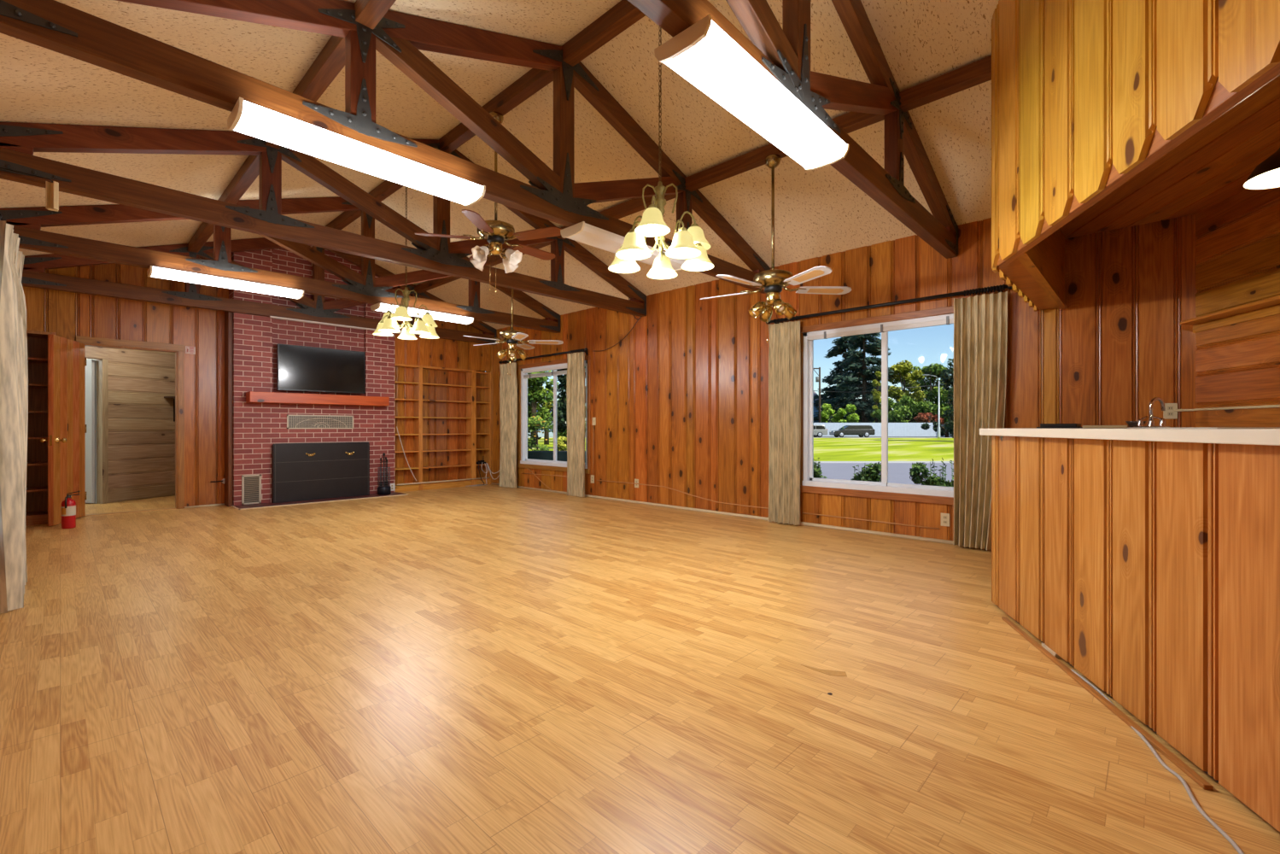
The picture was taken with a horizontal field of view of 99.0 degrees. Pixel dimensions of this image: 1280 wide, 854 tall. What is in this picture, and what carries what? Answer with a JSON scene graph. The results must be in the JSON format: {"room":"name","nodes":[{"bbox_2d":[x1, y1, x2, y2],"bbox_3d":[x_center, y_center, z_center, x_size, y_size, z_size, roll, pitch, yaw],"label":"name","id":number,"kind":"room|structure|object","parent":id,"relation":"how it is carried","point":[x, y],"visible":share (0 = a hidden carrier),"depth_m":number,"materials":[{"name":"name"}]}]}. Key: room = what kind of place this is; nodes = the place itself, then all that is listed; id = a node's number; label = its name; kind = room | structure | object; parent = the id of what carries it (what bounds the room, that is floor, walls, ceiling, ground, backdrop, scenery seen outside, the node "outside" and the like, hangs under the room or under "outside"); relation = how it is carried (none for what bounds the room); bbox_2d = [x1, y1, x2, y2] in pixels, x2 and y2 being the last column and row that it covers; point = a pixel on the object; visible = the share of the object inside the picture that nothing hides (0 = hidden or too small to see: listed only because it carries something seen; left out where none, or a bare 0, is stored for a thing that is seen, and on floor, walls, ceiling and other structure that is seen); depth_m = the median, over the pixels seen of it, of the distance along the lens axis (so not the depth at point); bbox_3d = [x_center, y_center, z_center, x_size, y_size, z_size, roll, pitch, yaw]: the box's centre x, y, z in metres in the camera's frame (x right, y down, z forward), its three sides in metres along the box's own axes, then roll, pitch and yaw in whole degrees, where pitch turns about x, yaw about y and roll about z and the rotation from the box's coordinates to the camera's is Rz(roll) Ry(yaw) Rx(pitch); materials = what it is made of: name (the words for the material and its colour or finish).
{"room":"community hall","nodes":[
{"label":"community hall","id":0,"kind":"room"},
{"bbox_2d":[86,358,96,503],"bbox_3d":[-8.460,-0.190,7.428,1.530,2.500,3.800,0,0,14],"label":"wall","id":1,"kind":"structure","parent":0,"point":[86,359],"depth_m":7.66,"materials":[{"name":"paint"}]},
{"bbox_2d":[22,257,228,506],"bbox_3d":[-6.219,-0.810,7.056,0.090,3.741,2.460,0,0,43],"label":"wall","id":2,"kind":"structure","parent":0,"point":[69,315],"depth_m":7.17,"materials":[{"name":"brown wood"}]},
{"bbox_2d":[40,333,86,526],"bbox_3d":[-6.493,0.024,6.161,0.208,2.048,0.747,0,0,-32],"label":"door","id":3,"kind":"structure","parent":2,"relation":"in","point":[66,357],"depth_m":6.06,"materials":[{"name":"brown wood"}]},
{"bbox_2d":[75,335,184,516],"bbox_3d":[-6.389,-0.015,6.880,0.144,2.150,0.994,0,0,43],"label":"trim","id":4,"kind":"structure","parent":2,"relation":"attached to","point":[178,349],"depth_m":7.15,"materials":[{"name":"brown wood"}]},
{"bbox_2d":[85,507,176,516],"bbox_3d":[-6.400,1.056,6.889,0.135,0.008,0.850,0,0,43],"label":"threshold","id":5,"kind":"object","parent":2,"relation":"attached to","point":[159,509],"depth_m":6.83,"materials":[{"name":"brown wood"}]},
{"bbox_2d":[85,345,175,502],"bbox_3d":[-7.530,-0.190,7.817,0.090,2.500,4.600,0,0,14],"label":"wall","id":6,"kind":"structure","parent":0,"point":[142,425],"depth_m":8.11,"materials":[{"name":"brown wood"}]},
{"bbox_2d":[85,359,94,502],"bbox_3d":[-7.997,0.050,7.721,0.750,2.000,0.040,0,0,14],"label":"door","id":7,"kind":"structure","parent":6,"relation":"in","point":[90,367],"depth_m":7.63,"materials":[{"name":"grey"}]},
{"bbox_2d":[85,352,108,503],"bbox_3d":[-7.648,0.015,7.293,0.112,2.090,0.865,0,0,14],"label":"trim","id":8,"kind":"structure","parent":6,"relation":"attached to","point":[102,365],"depth_m":7.65,"materials":[{"name":"brown wood"}]},
{"bbox_2d":[394,286,490,485],"bbox_3d":[-3.721,-0.795,9.532,0.290,3.710,2.370,0,0,43],"label":"wall","id":9,"kind":"structure","parent":0,"point":[426,352],"depth_m":9.72,"materials":[{"name":"brown wood"}]},
{"bbox_2d":[0,0,999,329],"bbox_3d":[-0.841,-2.294,4.372,12.220,1.442,7.430,0,0,43],"label":"ceiling","id":10,"kind":"structure","parent":0,"point":[820,212],"depth_m":4.29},
{"bbox_2d":[21,237,496,344],"bbox_3d":[-4.725,-2.187,8.032,0.125,1.324,5.911,0,0,43],"label":"roof truss","id":11,"kind":"object","parent":10,"relation":"attached to","point":[34,266],"depth_m":7.24,"materials":[{"name":"wood"}]},
{"bbox_2d":[0,196,560,333],"bbox_3d":[-3.355,-2.197,6.741,0.127,1.305,5.911,0,0,43],"label":"roof truss","id":12,"kind":"object","parent":10,"relation":"attached to","point":[27,222],"visible":0.67,"depth_m":6.02,"materials":[{"name":"wood"}]},
{"bbox_2d":[146,265,303,298],"bbox_3d":[-4.298,-1.506,5.740,0.274,0.077,1.286,0,0,43],"label":"fluorescent light","id":13,"kind":"object","parent":12,"relation":"attached to","point":[160,272],"visible":1,"depth_m":5.62,"materials":[{"name":"beige plastic"}]},
{"bbox_2d":[370,302,473,324],"bbox_3d":[-2.858,-1.506,7.269,0.274,0.077,1.286,0,0,43],"label":"fluorescent light","id":14,"kind":"object","parent":12,"relation":"attached to","point":[380,306],"visible":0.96,"depth_m":7.23,"materials":[{"name":"beige plastic"}]},
{"bbox_2d":[187,0,396,252],"bbox_3d":[-2.339,-2.285,3.795,10.010,0.105,0.096,0,0,43],"label":"purlin","id":15,"kind":"object","parent":10,"relation":"attached to","point":[330,61],"visible":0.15,"depth_m":3.54,"materials":[{"name":"brown wood"}]},
{"bbox_2d":[0,122,646,316],"bbox_3d":[-1.972,-2.197,5.438,0.127,1.305,5.911,0,0,43],"label":"roof truss","id":16,"kind":"object","parent":10,"relation":"attached to","point":[19,142],"visible":0.79,"depth_m":4.34,"materials":[{"name":"wood"}]},
{"bbox_2d":[0,167,58,211],"bbox_3d":[-3.779,-1.450,3.317,0.152,0.201,0.344,0,0,43],"label":"wooden block","id":17,"kind":"object","parent":16,"relation":"hanging from","point":[51,189],"visible":1,"depth_m":3.38,"materials":[{"name":"beige wood"}]},
{"bbox_2d":[0,0,770,293],"bbox_3d":[-0.575,-2.197,4.121,0.127,1.305,5.911,0,0,43],"label":"roof truss","id":18,"kind":"object","parent":10,"relation":"attached to","point":[554,195],"visible":0.8,"depth_m":3.25,"materials":[{"name":"wood"}]},
{"bbox_2d":[227,96,485,206],"bbox_3d":[-1.521,-1.506,3.103,0.274,0.077,1.286,0,0,43],"label":"fluorescent light","id":19,"kind":"object","parent":18,"relation":"attached to","point":[248,118],"visible":1,"depth_m":2.95,"materials":[{"name":"beige plastic"}]},
{"bbox_2d":[560,221,685,271],"bbox_3d":[-0.081,-1.506,4.631,0.274,0.077,1.286,0,0,43],"label":"fluorescent light","id":20,"kind":"object","parent":18,"relation":"attached to","point":[582,232],"visible":0.56,"depth_m":4.30,"materials":[{"name":"white paint"}]},
{"bbox_2d":[325,0,645,229],"bbox_3d":[-1.525,-2.786,5.016,8.900,0.130,0.096,0,0,43],"label":"ridge beam","id":21,"kind":"structure","parent":10,"relation":"attached to","point":[623,14],"depth_m":4.33,"materials":[{"name":"brown wood"}]},
{"bbox_2d":[372,186,439,339],"bbox_3d":[-2.547,-1.871,6.012,0.663,1.701,0.688,0,0,-38],"label":"chandelier","id":22,"kind":"object","parent":21,"relation":"hanging from","point":[388,324],"visible":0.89,"depth_m":5.97,"materials":[{"name":"white glass"}]},
{"bbox_2d":[414,111,561,292],"bbox_3d":[-1.220,-1.958,4.805,1.268,1.526,1.209,0,0,39],"label":"ceiling fan","id":23,"kind":"object","parent":21,"relation":"hanging from","point":[496,232],"visible":0.98,"depth_m":4.68,"materials":[{"name":"gold metal"}]},
{"bbox_2d":[607,26,713,279],"bbox_3d":[0.150,-1.878,3.465,0.663,1.686,0.688,0,0,-13],"label":"chandelier","id":24,"kind":"object","parent":21,"relation":"hanging from","point":[691,244],"visible":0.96,"depth_m":3.42,"materials":[{"name":"white glass"}]},
{"bbox_2d":[414,55,991,293],"bbox_3d":[-0.799,-2.285,6.322,8.345,0.105,0.096,0,0,43],"label":"purlin","id":25,"kind":"object","parent":10,"relation":"attached to","point":[977,73],"visible":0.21,"depth_m":4.44,"materials":[{"name":"brown wood"}]},
{"bbox_2d":[463,288,563,375],"bbox_3d":[-1.654,-1.459,7.182,1.268,1.548,1.209,0,0,11],"label":"ceiling fan","id":26,"kind":"object","parent":25,"relation":"hanging from","point":[511,336],"visible":0.92,"depth_m":7.09,"materials":[{"name":"gold metal"}]},
{"bbox_2d":[699,154,851,343],"bbox_3d":[1.114,-1.469,4.575,1.268,1.528,1.209,0,0,14],"label":"ceiling fan","id":27,"kind":"object","parent":25,"relation":"hanging from","point":[772,281],"visible":1,"depth_m":4.47,"materials":[{"name":"gold metal"}]},
{"bbox_2d":[627,0,958,258],"bbox_3d":[0.808,-2.197,2.818,0.127,1.305,5.911,0,0,43],"label":"roof truss","id":28,"kind":"object","parent":10,"relation":"attached to","point":[784,52],"visible":0.86,"depth_m":3.27,"materials":[{"name":"wood"}]},
{"bbox_2d":[654,14,849,170],"bbox_3d":[0.599,-1.506,2.596,0.274,0.077,1.286,0,0,43],"label":"fluorescent light","id":29,"kind":"object","parent":28,"relation":"attached to","point":[703,54],"visible":1,"depth_m":2.41,"materials":[{"name":"white paint"}]},
{"bbox_2d":[991,0,1279,311],"bbox_3d":[2.092,-1.902,2.400,0.725,1.900,4.879,0,0,25],"label":"soffit","id":30,"kind":"structure","parent":10,"relation":"attached to","point":[1087,96],"depth_m":2.27,"materials":[{"name":"brown wood"}]},
{"bbox_2d":[0,484,1279,853],"bbox_3d":[-2.914,1.105,4.855,15.900,0.090,8.270,0,0,43],"label":"floor","id":31,"kind":"structure","parent":0,"point":[489,669],"depth_m":2.15,"materials":[{"name":"laminate"}]},
{"bbox_2d":[25,330,55,526],"bbox_3d":[-6.757,0.000,6.105,0.408,2.120,0.314,0,0,43],"label":"bookcase","id":32,"kind":"object","parent":31,"relation":"on","point":[37,464],"visible":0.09,"depth_m":6.23,"materials":[{"name":"brown wood"}]},
{"bbox_2d":[61,490,80,528],"bbox_3d":[-6.034,0.865,5.789,0.113,0.391,0.136,0,0,29],"label":"fire extinguisher","id":33,"kind":"object","parent":31,"relation":"on","point":[68,505],"visible":1,"depth_m":5.75,"materials":[{"name":"red metal"}]},
{"bbox_2d":[224,245,408,509],"bbox_3d":[-4.693,-0.897,8.088,0.695,3.915,2.235,0,0,43],"label":"brick fireplace","id":34,"kind":"object","parent":31,"relation":"on","point":[258,416],"visible":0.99,"depth_m":7.78,"materials":[{"name":"brick"}]},
{"bbox_2d":[241,474,261,504],"bbox_3d":[-5.314,0.843,7.476,0.017,0.395,0.217,0,0,43],"label":"floor vent","id":35,"kind":"object","parent":34,"relation":"attached to","point":[251,484],"depth_m":7.47,"materials":[{"name":"beige metal"}]},
{"bbox_2d":[286,414,353,428],"bbox_3d":[-4.719,-0.086,8.103,0.017,0.203,0.889,0,0,43],"label":"grille","id":36,"kind":"object","parent":34,"relation":"attached to","point":[293,421],"depth_m":8.09,"materials":[{"name":"beige metal"}]},
{"bbox_2d":[271,441,369,502],"bbox_3d":[-4.666,0.632,8.066,0.116,0.828,1.280,0,0,43],"label":"cover","id":37,"kind":"object","parent":34,"relation":"on","point":[317,470],"visible":1,"depth_m":8.00,"materials":[{"name":"grey"}]},
{"bbox_2d":[276,343,365,393],"bbox_3d":[-4.718,-0.853,8.108,0.162,0.650,1.160,0,0,43],"label":"television","id":38,"kind":"object","parent":34,"relation":"attached to","point":[299,368],"visible":1,"depth_m":8.02,"materials":[{"name":"black"}]},
{"bbox_2d":[377,452,391,495],"bbox_3d":[-4.033,0.716,8.610,0.196,0.660,0.196,0,0,43],"label":"tool","id":39,"kind":"object","parent":34,"relation":"on","point":[386,488],"visible":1,"depth_m":8.58,"materials":[{"name":"black metal"}]},
{"bbox_2d":[394,363,490,491],"bbox_3d":[-3.490,0.001,9.682,0.200,2.118,1.815,0,0,43],"label":"bookcase","id":40,"kind":"object","parent":31,"relation":"on","point":[470,386],"visible":0.82,"depth_m":9.79,"materials":[{"name":"brown wood"}]},
{"bbox_2d":[800,664,847,676],"bbox_3d":[0.798,1.059,2.380,0.195,0.001,0.061,0,0,23],"label":"chip","id":41,"kind":"object","parent":31,"relation":"on","point":[825,671],"visible":1,"depth_m":2.37,"materials":[{"name":"beige wood"}]},
{"bbox_2d":[1001,616,1213,789],"bbox_3d":[1.840,1.053,2.312,0.024,0.014,1.470,0,0,14],"label":"trim strip","id":42,"kind":"object","parent":31,"relation":"on","point":[1173,758],"visible":1,"depth_m":2.00,"materials":[{"name":"brown wood"}]},
{"bbox_2d":[991,435,1279,831],"bbox_3d":[2.185,0.552,2.338,0.768,1.015,4.861,0,0,19],"label":"bar","id":43,"kind":"object","parent":31,"relation":"on","point":[1151,569],"visible":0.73,"depth_m":1.80,"materials":[{"name":"brown wood"}]},
{"bbox_2d":[979,427,1279,445],"bbox_3d":[2.654,0.024,2.167,1.708,0.040,4.961,0,0,14],"label":"countertop","id":44,"kind":"structure","parent":43,"relation":"on","point":[1247,436],"depth_m":1.75,"materials":[{"name":"laminate"}]},
{"bbox_2d":[1036,423,1082,428],"bbox_3d":[3.249,-0.014,4.221,0.260,0.035,0.360,0,0,43],"label":"folder","id":45,"kind":"object","parent":44,"relation":"on","point":[1042,425],"visible":0.88,"depth_m":4.10,"materials":[{"name":"black plastic"}]},
{"bbox_2d":[1082,425,1128,428],"bbox_3d":[3.437,-0.007,4.030,0.245,0.022,0.340,0,0,43],"label":"cutting board","id":46,"kind":"object","parent":44,"relation":"on","point":[1084,426],"visible":0.88,"depth_m":3.91,"materials":[{"name":"beige wood"}]},
{"bbox_2d":[1133,397,1170,427],"bbox_3d":[3.548,-0.108,3.764,0.153,0.211,0.305,0,0,26],"label":"faucet","id":47,"kind":"object","parent":44,"relation":"on","point":[1162,423],"visible":1,"depth_m":3.77,"materials":[{"name":"silver metal"}]},
{"bbox_2d":[1127,426,1279,428],"bbox_3d":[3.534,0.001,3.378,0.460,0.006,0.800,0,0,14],"label":"sink","id":48,"kind":"object","parent":44,"relation":"in","point":[1196,427],"visible":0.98,"depth_m":3.04,"materials":[{"name":"beige"}]},
{"bbox_2d":[1070,669,1244,853],"bbox_3d":[1.681,1.051,1.826,0.045,0.017,1.136,0,0,21],"label":"cord","id":49,"kind":"object","parent":31,"relation":"on","point":[1198,807],"visible":0.96,"depth_m":1.61,"materials":[{"name":"beige plastic"}]},
{"bbox_2d":[485,214,1198,540],"bbox_3d":[0.558,-0.386,7.190,9.550,2.892,0.090,0,0,43],"label":"wall","id":50,"kind":"structure","parent":0,"point":[680,403],"depth_m":5.67,"materials":[{"name":"brown wood"}]},
{"bbox_2d":[498,347,587,363],"bbox_3d":[-1.646,-1.170,9.109,2.402,0.090,0.127,0,0,43],"label":"curtain rod","id":51,"kind":"object","parent":50,"relation":"attached to","point":[585,349],"visible":0.85,"depth_m":8.84,"materials":[{"name":"black metal"}]},
{"bbox_2d":[499,362,517,487],"bbox_3d":[-2.334,-0.045,9.691,0.450,2.190,0.140,0,0,43],"label":"curtain","id":52,"kind":"object","parent":51,"relation":"hanging from","point":[508,384],"visible":0.99,"depth_m":9.65,"materials":[{"name":"fabric"}]},
{"bbox_2d":[566,351,585,496],"bbox_3d":[-0.989,-0.052,8.423,0.370,2.205,0.114,0,0,43],"label":"curtain","id":53,"kind":"object","parent":51,"relation":"hanging from","point":[575,385],"visible":1,"depth_m":8.38,"materials":[{"name":"fabric"}]},
{"bbox_2d":[520,360,587,468],"bbox_3d":[-1.422,-0.205,9.048,1.780,1.670,0.120,0,0,43],"label":"window","id":54,"kind":"structure","parent":50,"relation":"in","point":[524,376],"depth_m":9.21,"materials":[{"name":"white plastic"}]},
{"bbox_2d":[522,363,585,378],"bbox_3d":[-1.436,-0.930,9.033,1.680,0.130,0.033,0,0,43],"label":"roof eave","id":55,"kind":"object","parent":54,"relation":"attached to","point":[554,367],"depth_m":9.14,"materials":[{"name":"white paint"}]},
{"bbox_2d":[517,355,590,473],"bbox_3d":[-1.459,-0.203,9.009,1.900,1.805,0.028,0,0,43],"label":"trim","id":56,"kind":"structure","parent":50,"relation":"attached to","point":[587,358],"depth_m":9.05,"materials":[{"name":"brown wood"}]},
{"bbox_2d":[596,479,768,508],"bbox_3d":[0.438,0.854,7.233,2.994,0.153,0.014,0,0,43],"label":"cord","id":57,"kind":"object","parent":50,"relation":"attached to","point":[597,480],"depth_m":7.04,"materials":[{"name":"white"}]},
{"bbox_2d":[490,482,991,549],"bbox_3d":[0.245,1.045,7.405,8.300,0.038,0.040,0,0,43],"label":"baseboard","id":58,"kind":"structure","parent":50,"relation":"attached to","point":[891,534],"depth_m":6.31,"materials":[{"name":"brown wood"}]},
{"bbox_2d":[802,512,939,529],"bbox_3d":[2.269,0.931,5.507,1.353,0.020,0.014,0,0,43],"label":"cord","id":59,"kind":"object","parent":50,"relation":"attached to","point":[803,512],"depth_m":5.45,"materials":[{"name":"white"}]},
{"bbox_2d":[800,305,953,505],"bbox_3d":[2.380,-0.203,5.391,1.790,1.805,0.028,0,0,43],"label":"trim","id":60,"kind":"structure","parent":50,"relation":"attached to","point":[947,310],"depth_m":5.46,"materials":[{"name":"brown wood"}]},
{"bbox_2d":[802,313,953,496],"bbox_3d":[2.417,-0.205,5.430,1.670,1.670,0.120,0,0,43],"label":"window","id":61,"kind":"structure","parent":50,"relation":"in","point":[809,337],"depth_m":5.47,"materials":[{"name":"white plastic"}]},
{"bbox_2d":[807,318,953,340],"bbox_3d":[2.403,-0.983,5.415,1.570,0.062,0.033,0,0,43],"label":"roof eave","id":62,"kind":"object","parent":61,"relation":"attached to","point":[885,327],"depth_m":5.42,"materials":[{"name":"white paint"}]},
{"bbox_2d":[765,284,1012,324],"bbox_3d":[2.299,-1.175,5.392,2.342,0.090,0.127,0,0,43],"label":"curtain rod","id":63,"kind":"object","parent":50,"relation":"attached to","point":[1000,288],"visible":0.91,"depth_m":5.15,"materials":[{"name":"black metal"}]},
{"bbox_2d":[768,320,800,525],"bbox_3d":[1.588,-0.055,5.995,0.365,2.200,0.141,0,0,43],"label":"curtain","id":64,"kind":"object","parent":63,"relation":"hanging from","point":[785,347],"visible":1,"depth_m":5.97,"materials":[{"name":"fabric"}]},
{"bbox_2d":[953,291,1007,549],"bbox_3d":[2.944,-0.052,4.727,0.400,2.185,0.141,0,0,43],"label":"curtain","id":65,"kind":"object","parent":63,"relation":"hanging from","point":[980,322],"visible":0.94,"depth_m":4.74,"materials":[{"name":"fabric"}]},
{"bbox_2d":[1163,403,1177,419],"bbox_3d":[3.876,-0.123,3.994,0.075,0.115,0.010,0,0,43],"label":"wall outlet","id":66,"kind":"object","parent":50,"relation":"attached to","point":[1169,413],"visible":0.84,"depth_m":3.99,"materials":[{"name":"beige plastic"}]},
{"bbox_2d":[1060,75,1279,239],"bbox_3d":[2.690,-1.535,2.015,1.590,0.020,5.042,0,0,14],"label":"soffit underside","id":67,"kind":"structure","parent":0,"point":[1212,166],"depth_m":3.27,"materials":[{"name":"brown wood"}]},
{"bbox_2d":[1243,147,1279,189],"bbox_3d":[2.641,-1.274,2.212,0.270,0.502,0.270,0,0,43],"label":"pendant lamp","id":68,"kind":"object","parent":67,"relation":"hanging from","point":[1266,174],"visible":0.94,"depth_m":2.31,"materials":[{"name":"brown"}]},
{"bbox_2d":[1195,187,1279,427],"bbox_3d":[3.457,-0.890,1.616,0.090,3.900,4.700,0,0,14],"label":"wall","id":69,"kind":"structure","parent":0,"point":[1237,243],"depth_m":3.55,"materials":[{"name":"brown wood"}]},
{"bbox_2d":[1174,404,1279,411],"bbox_3d":[3.614,-0.128,2.482,0.104,0.020,3.057,0,0,12],"label":"cord","id":70,"kind":"object","parent":69,"relation":"attached to","point":[1267,406],"depth_m":3.61,"materials":[{"name":"beige plastic"}]},
{"bbox_2d":[1180,295,1279,333],"bbox_3d":[3.536,-0.718,2.400,0.130,0.075,3.260,0,0,14],"label":"shelf","id":71,"kind":"object","parent":69,"relation":"attached to","point":[1269,306],"visible":1,"depth_m":3.50,"materials":[{"name":"brown wood"}]},
{"bbox_3d":[-2.796,-0.386,2.078,11.720,2.892,0.090,0,0,43],"label":"wall","id":72,"kind":"structure","parent":0,"visible":0},
{"bbox_3d":[-3.212,-1.200,2.628,3.172,0.090,0.127,0,0,43],"label":"curtain rod","id":73,"kind":"object","parent":72,"relation":"attached to","visible":0},
{"bbox_2d":[0,220,28,613],"bbox_3d":[-3.919,-0.061,3.396,0.873,2.227,0.160,0,0,43],"label":"curtain","id":74,"kind":"object","parent":73,"relation":"hanging from","point":[14,369],"visible":1,"depth_m":3.16,"materials":[{"name":"beige fabric"}]},
{"label":"outside","id":75,"kind":"structure","parent":0,"visible":0},
{"bbox_2d":[816,462,953,485],"bbox_3d":[15.000,1.270,14.050,90.000,0.200,8.300,0,0,0],"label":"driveway","id":76,"kind":"structure","parent":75,"point":[897,472],"depth_m":14.83,"materials":[{"name":"concrete"}]},
{"bbox_2d":[527,414,553,450],"bbox_3d":[-2.511,0.427,13.162,0.834,1.467,0.752,0,0,-6],"label":"tree","id":77,"kind":"object","parent":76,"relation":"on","point":[534,424],"visible":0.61,"depth_m":13.11,"materials":[{"name":"green plant"}]},
{"bbox_2d":[527,415,547,440],"bbox_3d":[-2.527,0.017,13.196,0.513,0.594,0.448,0,0,0],"label":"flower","id":78,"kind":"object","parent":77,"relation":"on","point":[534,426],"depth_m":13.09,"materials":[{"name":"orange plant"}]},
{"bbox_2d":[527,450,585,462],"bbox_3d":[-1.681,0.806,10.600,1.500,0.708,0.400,0,0,0],"label":"planter box","id":79,"kind":"object","parent":76,"relation":"on","point":[546,455],"visible":0.05,"depth_m":10.40,"materials":[{"name":"black soil"}]},
{"bbox_2d":[850,461,881,482],"bbox_3d":[2.912,0.791,6.883,0.534,0.771,0.524,0,0,37],"label":"shrub","id":80,"kind":"object","parent":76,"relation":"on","point":[871,474],"visible":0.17,"depth_m":6.83,"materials":[{"name":"green plant"}]},
{"bbox_2d":[909,457,953,486],"bbox_3d":[3.598,0.772,6.557,1.025,0.848,0.496,0,0,-6],"label":"shrub","id":81,"kind":"object","parent":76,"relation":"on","point":[916,469],"visible":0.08,"depth_m":6.50,"materials":[{"name":"green plant"}]},
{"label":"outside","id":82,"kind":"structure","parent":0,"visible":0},
{"bbox_2d":[584,430,952,437],"bbox_3d":[25.000,1.425,133.750,413.334,0.470,410.083,0,0,43],"label":"ground","id":83,"kind":"structure","parent":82,"point":[915,430],"depth_m":72.54,"materials":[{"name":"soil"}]},
{"bbox_2d":[820,403,859,428],"bbox_3d":[27.672,-1.196,76.060,4.953,4.718,4.301,0,0,6],"label":"tree","id":84,"kind":"object","parent":83,"relation":"on","point":[827,412],"visible":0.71,"depth_m":74.93,"materials":[{"name":"green plant"}]},
{"bbox_2d":[813,335,881,429],"bbox_3d":[34.559,-8.474,92.254,12.999,19.269,12.597,0,0,43],"label":"conifer","id":85,"kind":"object","parent":83,"relation":"on","point":[842,343],"visible":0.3,"depth_m":91.30,"materials":[{"name":"green plant"}]},
{"bbox_2d":[822,332,910,433],"bbox_3d":[35.630,-8.585,85.664,14.831,19.490,11.276,0,0,43],"label":"conifer","id":86,"kind":"object","parent":83,"relation":"on","point":[873,347],"visible":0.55,"depth_m":85.20,"materials":[{"name":"green plant"}]},
{"bbox_2d":[870,371,881,422],"bbox_3d":[34.673,-3.601,79.699,2.190,9.525,2.122,0,0,43],"label":"tree","id":87,"kind":"object","parent":83,"relation":"on","point":[876,394],"visible":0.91,"depth_m":79.53,"materials":[{"name":"green plant"}]},
{"bbox_2d":[813,422,952,436],"bbox_3d":[20.596,0.240,72.534,31.470,1.840,29.671,0,0,43],"label":"fence","id":88,"kind":"object","parent":83,"relation":"on","point":[894,429],"visible":0.32,"depth_m":72.50,"materials":[{"name":"white"}]},
{"bbox_2d":[813,461,953,462],"bbox_3d":[15.000,1.240,18.450,90.000,0.200,0.500,0,0,0],"label":"kerb","id":89,"kind":"object","parent":83,"relation":"on","point":[814,461],"depth_m":18.47,"materials":[{"name":"grey concrete"}]},
{"bbox_2d":[888,360,925,422],"bbox_3d":[40.585,-4.628,84.184,6.244,11.577,6.811,0,0,43],"label":"tree","id":90,"kind":"object","parent":83,"relation":"on","point":[903,374],"visible":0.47,"depth_m":83.15,"materials":[{"name":"green plant"}]},
{"bbox_2d":[872,394,941,426],"bbox_3d":[37.537,-1.861,77.028,9.059,6.047,8.199,0,0,43],"label":"tree","id":91,"kind":"object","parent":83,"relation":"on","point":[908,408],"visible":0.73,"depth_m":75.85,"materials":[{"name":"green plant"}]},
{"bbox_2d":[905,362,948,430],"bbox_3d":[47.734,-4.746,90.410,7.555,11.813,7.582,0,0,43],"label":"tree","id":92,"kind":"object","parent":83,"relation":"on","point":[931,392],"visible":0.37,"depth_m":89.64,"materials":[{"name":"green plant"}]},
{"bbox_2d":[913,412,944,424],"bbox_3d":[38.780,-0.499,73.162,3.672,3.326,3.205,0,0,43],"label":"bush","id":93,"kind":"object","parent":83,"relation":"on","point":[921,417],"visible":0.8,"depth_m":72.97,"materials":[{"name":"red plant"}]},
{"bbox_2d":[920,420,953,437],"bbox_3d":[37.717,0.174,66.913,4.713,2.110,4.685,0,0,0],"label":"bush","id":94,"kind":"object","parent":83,"relation":"on","point":[925,426],"visible":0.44,"depth_m":66.91,"materials":[{"name":"green plant"}]},
{"bbox_2d":[930,390,953,435],"bbox_3d":[41.966,-1.954,73.789,6.921,7.512,6.445,0,0,43],"label":"tree","id":95,"kind":"object","parent":83,"relation":"on","point":[944,395],"visible":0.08,"depth_m":73.56,"materials":[{"name":"green plant"}]},
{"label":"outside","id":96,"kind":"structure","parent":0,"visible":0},
{"bbox_2d":[527,438,953,461],"bbox_3d":[15.000,1.260,40.850,139.548,0.200,135.113,0,0,43],"label":"lawn","id":97,"kind":"structure","parent":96,"point":[827,449],"depth_m":30.31,"materials":[{"name":"green plant"}]},
{"bbox_2d":[527,370,559,446],"bbox_3d":[-6.655,-1.695,33.994,3.077,5.714,2.901,0,0,9],"label":"tree","id":98,"kind":"object","parent":97,"relation":"on","point":[536,392],"visible":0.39,"depth_m":33.98,"materials":[{"name":"green plant"}]},
{"bbox_2d":[549,366,585,446],"bbox_3d":[-3.777,-1.510,29.858,2.323,5.344,2.222,0,0,6],"label":"tree","id":99,"kind":"object","parent":97,"relation":"on","point":[562,404],"visible":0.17,"depth_m":29.68,"materials":[{"name":"green plant"}]},
{"bbox_2d":[939,358,953,438],"bbox_3d":[27.901,-3.231,46.166,4.518,9.542,4.533,0,0,43],"label":"tree","id":100,"kind":"object","parent":97,"relation":"on","point":[948,380],"visible":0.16,"depth_m":46.03,"materials":[{"name":"green plant"}]},
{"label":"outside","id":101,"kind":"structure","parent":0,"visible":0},
{"bbox_3d":[15.000,1.270,67.750,157.290,0.200,148.752,0,0,43],"label":"street","id":102,"kind":"object","parent":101,"visible":0},
{"bbox_2d":[829,425,875,437],"bbox_3d":[26.151,0.409,67.500,4.985,1.498,1.880,0,0,0],"label":"car","id":103,"kind":"object","parent":102,"relation":"on","point":[861,430],"visible":0.99,"depth_m":66.60,"materials":[{"name":"black paint"}]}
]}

